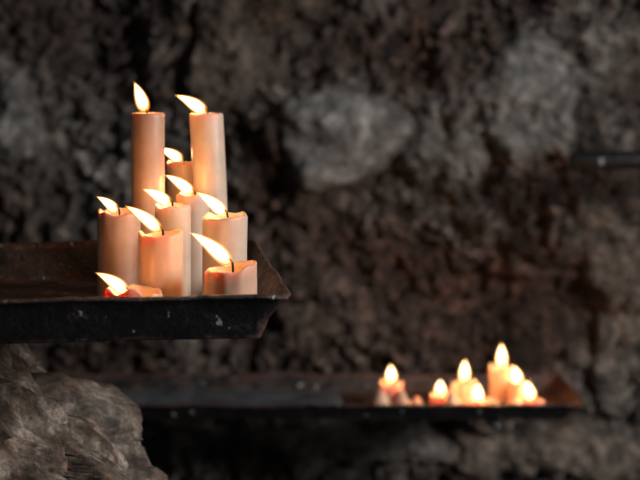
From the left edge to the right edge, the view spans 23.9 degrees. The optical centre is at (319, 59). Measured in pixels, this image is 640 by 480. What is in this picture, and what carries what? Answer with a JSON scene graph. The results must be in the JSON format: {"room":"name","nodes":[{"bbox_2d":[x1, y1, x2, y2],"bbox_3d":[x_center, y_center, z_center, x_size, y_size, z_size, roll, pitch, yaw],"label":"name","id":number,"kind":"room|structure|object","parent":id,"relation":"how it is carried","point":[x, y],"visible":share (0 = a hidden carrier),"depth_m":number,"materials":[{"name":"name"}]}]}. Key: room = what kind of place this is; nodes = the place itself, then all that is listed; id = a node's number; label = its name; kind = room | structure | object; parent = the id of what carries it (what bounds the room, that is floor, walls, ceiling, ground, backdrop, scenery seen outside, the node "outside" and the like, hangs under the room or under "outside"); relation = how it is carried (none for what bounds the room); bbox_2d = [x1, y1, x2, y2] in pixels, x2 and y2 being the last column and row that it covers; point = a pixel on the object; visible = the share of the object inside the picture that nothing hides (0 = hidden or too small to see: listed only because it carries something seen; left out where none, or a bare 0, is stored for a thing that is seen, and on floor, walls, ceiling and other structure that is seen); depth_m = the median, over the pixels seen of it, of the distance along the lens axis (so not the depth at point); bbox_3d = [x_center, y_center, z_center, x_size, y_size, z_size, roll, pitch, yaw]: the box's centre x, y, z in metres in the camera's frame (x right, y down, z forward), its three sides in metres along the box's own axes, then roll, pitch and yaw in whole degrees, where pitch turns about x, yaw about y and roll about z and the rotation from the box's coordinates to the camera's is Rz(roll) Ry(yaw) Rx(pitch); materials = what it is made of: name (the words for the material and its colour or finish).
{"room":"cave shrine","nodes":[
{"label":"cave shrine","id":0,"kind":"room"},
{"bbox_2d":[0,0,639,479],"bbox_3d":[0.006,0.024,2.833,4.412,3.052,0.162,0,0,0],"label":"wall","id":1,"kind":"structure","parent":0,"point":[402,168],"depth_m":2.83,"materials":[{"name":"stone"}]},
{"bbox_2d":[65,371,583,427],"bbox_3d":[-0.036,0.609,2.611,0.923,0.125,0.420,0,0,0],"label":"tray","id":2,"kind":"object","parent":1,"relation":"attached to","point":[561,400],"visible":0.7,"depth_m":2.59,"materials":[{"name":"black metal"}]},
{"bbox_2d":[122,388,342,405],"bbox_3d":[-0.183,0.565,2.520,0.446,0.008,0.148,0,0,0],"label":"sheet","id":3,"kind":"object","parent":2,"relation":"on","point":[237,396],"visible":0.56,"depth_m":2.53,"materials":[{"name":"grey metal"}]},
{"bbox_2d":[365,388,521,404],"bbox_3d":[0.227,0.554,2.504,0.324,0.041,0.150,0,0,0],"label":"melted wax","id":4,"kind":"object","parent":2,"relation":"on","point":[381,397],"visible":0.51,"depth_m":2.46,"materials":[{"name":"wax"}]},
{"bbox_2d":[379,379,402,403],"bbox_3d":[0.118,0.539,2.500,0.047,0.071,0.047,0,0,0],"label":"candle","id":5,"kind":"object","parent":4,"relation":"on","point":[391,390],"visible":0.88,"depth_m":2.48,"materials":[{"name":"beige wax"}]},
{"bbox_2d":[430,392,444,403],"bbox_3d":[0.198,0.549,2.480,0.042,0.050,0.042,0,0,0],"label":"candle","id":6,"kind":"object","parent":4,"relation":"on","point":[434,399],"visible":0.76,"depth_m":2.47,"materials":[{"name":"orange wax"}]},
{"bbox_2d":[451,378,476,403],"bbox_3d":[0.239,0.535,2.500,0.052,0.079,0.052,0,0,0],"label":"candle","id":7,"kind":"object","parent":4,"relation":"on","point":[465,391],"visible":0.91,"depth_m":2.48,"materials":[{"name":"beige wax"}]},
{"bbox_2d":[468,398,489,403],"bbox_3d":[0.257,0.549,2.450,0.045,0.051,0.045,0,0,0],"label":"candle","id":8,"kind":"object","parent":4,"relation":"on","point":[479,399],"visible":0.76,"depth_m":2.44,"materials":[{"name":"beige wax"}]},
{"bbox_2d":[489,363,513,401],"bbox_3d":[0.303,0.523,2.520,0.052,0.102,0.052,0,0,0],"label":"candle","id":9,"kind":"object","parent":4,"relation":"on","point":[500,375],"visible":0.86,"depth_m":2.50,"materials":[{"name":"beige wax"}]},
{"bbox_2d":[508,379,530,401],"bbox_3d":[0.328,0.538,2.480,0.045,0.073,0.045,0,0,0],"label":"candle","id":10,"kind":"object","parent":4,"relation":"on","point":[516,388],"visible":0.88,"depth_m":2.47,"materials":[{"name":"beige wax"}]},
{"bbox_2d":[522,395,544,404],"bbox_3d":[0.346,0.547,2.448,0.043,0.055,0.042,0,0,0],"label":"candle","id":11,"kind":"object","parent":4,"relation":"on","point":[527,400],"visible":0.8,"depth_m":2.44,"materials":[{"name":"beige wax"}]},
{"bbox_2d":[569,151,639,169],"bbox_3d":[0.662,0.173,2.742,0.465,0.034,0.316,0,0,0],"label":"metal bar","id":12,"kind":"object","parent":1,"relation":"attached to","point":[618,160],"depth_m":2.59,"materials":[{"name":"black metal"}]},
{"bbox_3d":[0.000,1.509,1.000,4.400,0.012,4.000,0,0,0],"label":"floor","id":13,"kind":"structure","parent":0,"visible":0},
{"bbox_2d":[0,343,167,479],"bbox_3d":[-0.753,0.877,1.559,1.585,1.246,0.908,0,0,0],"label":"rock outcrop","id":14,"kind":"object","parent":13,"relation":"on","point":[54,425],"visible":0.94,"depth_m":1.54,"materials":[{"name":"stone"}]},
{"bbox_2d":[0,238,290,343],"bbox_3d":[-0.394,0.229,1.514,0.697,0.044,0.429,0,0,-7],"label":"tray","id":15,"kind":"object","parent":14,"relation":"on","point":[48,291],"visible":0.83,"depth_m":1.35,"materials":[{"name":"black metal"}]},
{"bbox_2d":[202,209,247,294],"bbox_3d":[-0.093,0.189,1.482,0.048,0.119,0.048,0,0,-41],"label":"candle","id":16,"kind":"object","parent":15,"relation":"on","point":[224,236],"visible":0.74,"depth_m":1.46,"materials":[{"name":"beige wax"}]},
{"bbox_2d":[204,258,256,294],"bbox_3d":[-0.084,0.204,1.399,0.054,0.089,0.050,0,0,35],"label":"candle","id":17,"kind":"object","parent":15,"relation":"on","point":[240,277],"visible":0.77,"depth_m":1.38,"materials":[{"name":"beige wax"}]},
{"bbox_3d":[-0.165,0.231,1.536,0.213,0.036,0.375,0,0,0],"label":"melted wax","id":18,"kind":"object","parent":15,"relation":"on","visible":0},
{"bbox_2d":[97,205,140,296],"bbox_3d":[-0.200,0.192,1.500,0.046,0.113,0.047,0,0,0],"label":"candle","id":19,"kind":"object","parent":18,"relation":"on","point":[118,228],"visible":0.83,"depth_m":1.48,"materials":[{"name":"beige wax"}]},
{"bbox_2d":[105,284,162,296],"bbox_3d":[-0.170,0.221,1.384,0.056,0.054,0.056,0,0,42],"label":"candle","id":20,"kind":"object","parent":18,"relation":"on","point":[133,290],"visible":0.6,"depth_m":1.38,"materials":[{"name":"pink wax"}]},
{"bbox_2d":[131,107,164,233],"bbox_3d":[-0.182,0.136,1.600,0.039,0.225,0.039,0,0,0],"label":"candle","id":21,"kind":"object","parent":18,"relation":"on","point":[147,128],"visible":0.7,"depth_m":1.58,"materials":[{"name":"beige wax"}]},
{"bbox_2d":[138,225,183,296],"bbox_3d":[-0.152,0.193,1.440,0.048,0.110,0.047,0,0,37],"label":"candle","id":22,"kind":"object","parent":18,"relation":"on","point":[160,254],"visible":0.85,"depth_m":1.42,"materials":[{"name":"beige wax"}]},
{"bbox_2d":[155,198,190,295],"bbox_3d":[-0.151,0.190,1.541,0.044,0.117,0.040,0,0,41],"label":"candle","id":23,"kind":"object","parent":18,"relation":"on","point":[171,216],"visible":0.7,"depth_m":1.53,"materials":[{"name":"beige wax"}]},
{"bbox_2d":[166,156,192,203],"bbox_3d":[-0.152,0.173,1.684,0.042,0.150,0.042,0,0,42],"label":"candle","id":24,"kind":"object","parent":18,"relation":"on","point":[179,178],"visible":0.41,"depth_m":1.67,"materials":[{"name":"beige wax"}]},
{"bbox_2d":[176,189,209,294],"bbox_3d":[-0.136,0.185,1.594,0.042,0.127,0.040,0,0,-41],"label":"candle","id":25,"kind":"object","parent":18,"relation":"on","point":[199,202],"visible":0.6,"depth_m":1.58,"materials":[{"name":"beige wax"}]},
{"bbox_2d":[189,107,226,214],"bbox_3d":[-0.124,0.143,1.642,0.054,0.210,0.042,0,0,-32],"label":"candle","id":26,"kind":"object","parent":18,"relation":"on","point":[206,128],"visible":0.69,"depth_m":1.63,"materials":[{"name":"beige wax"}]}
]}

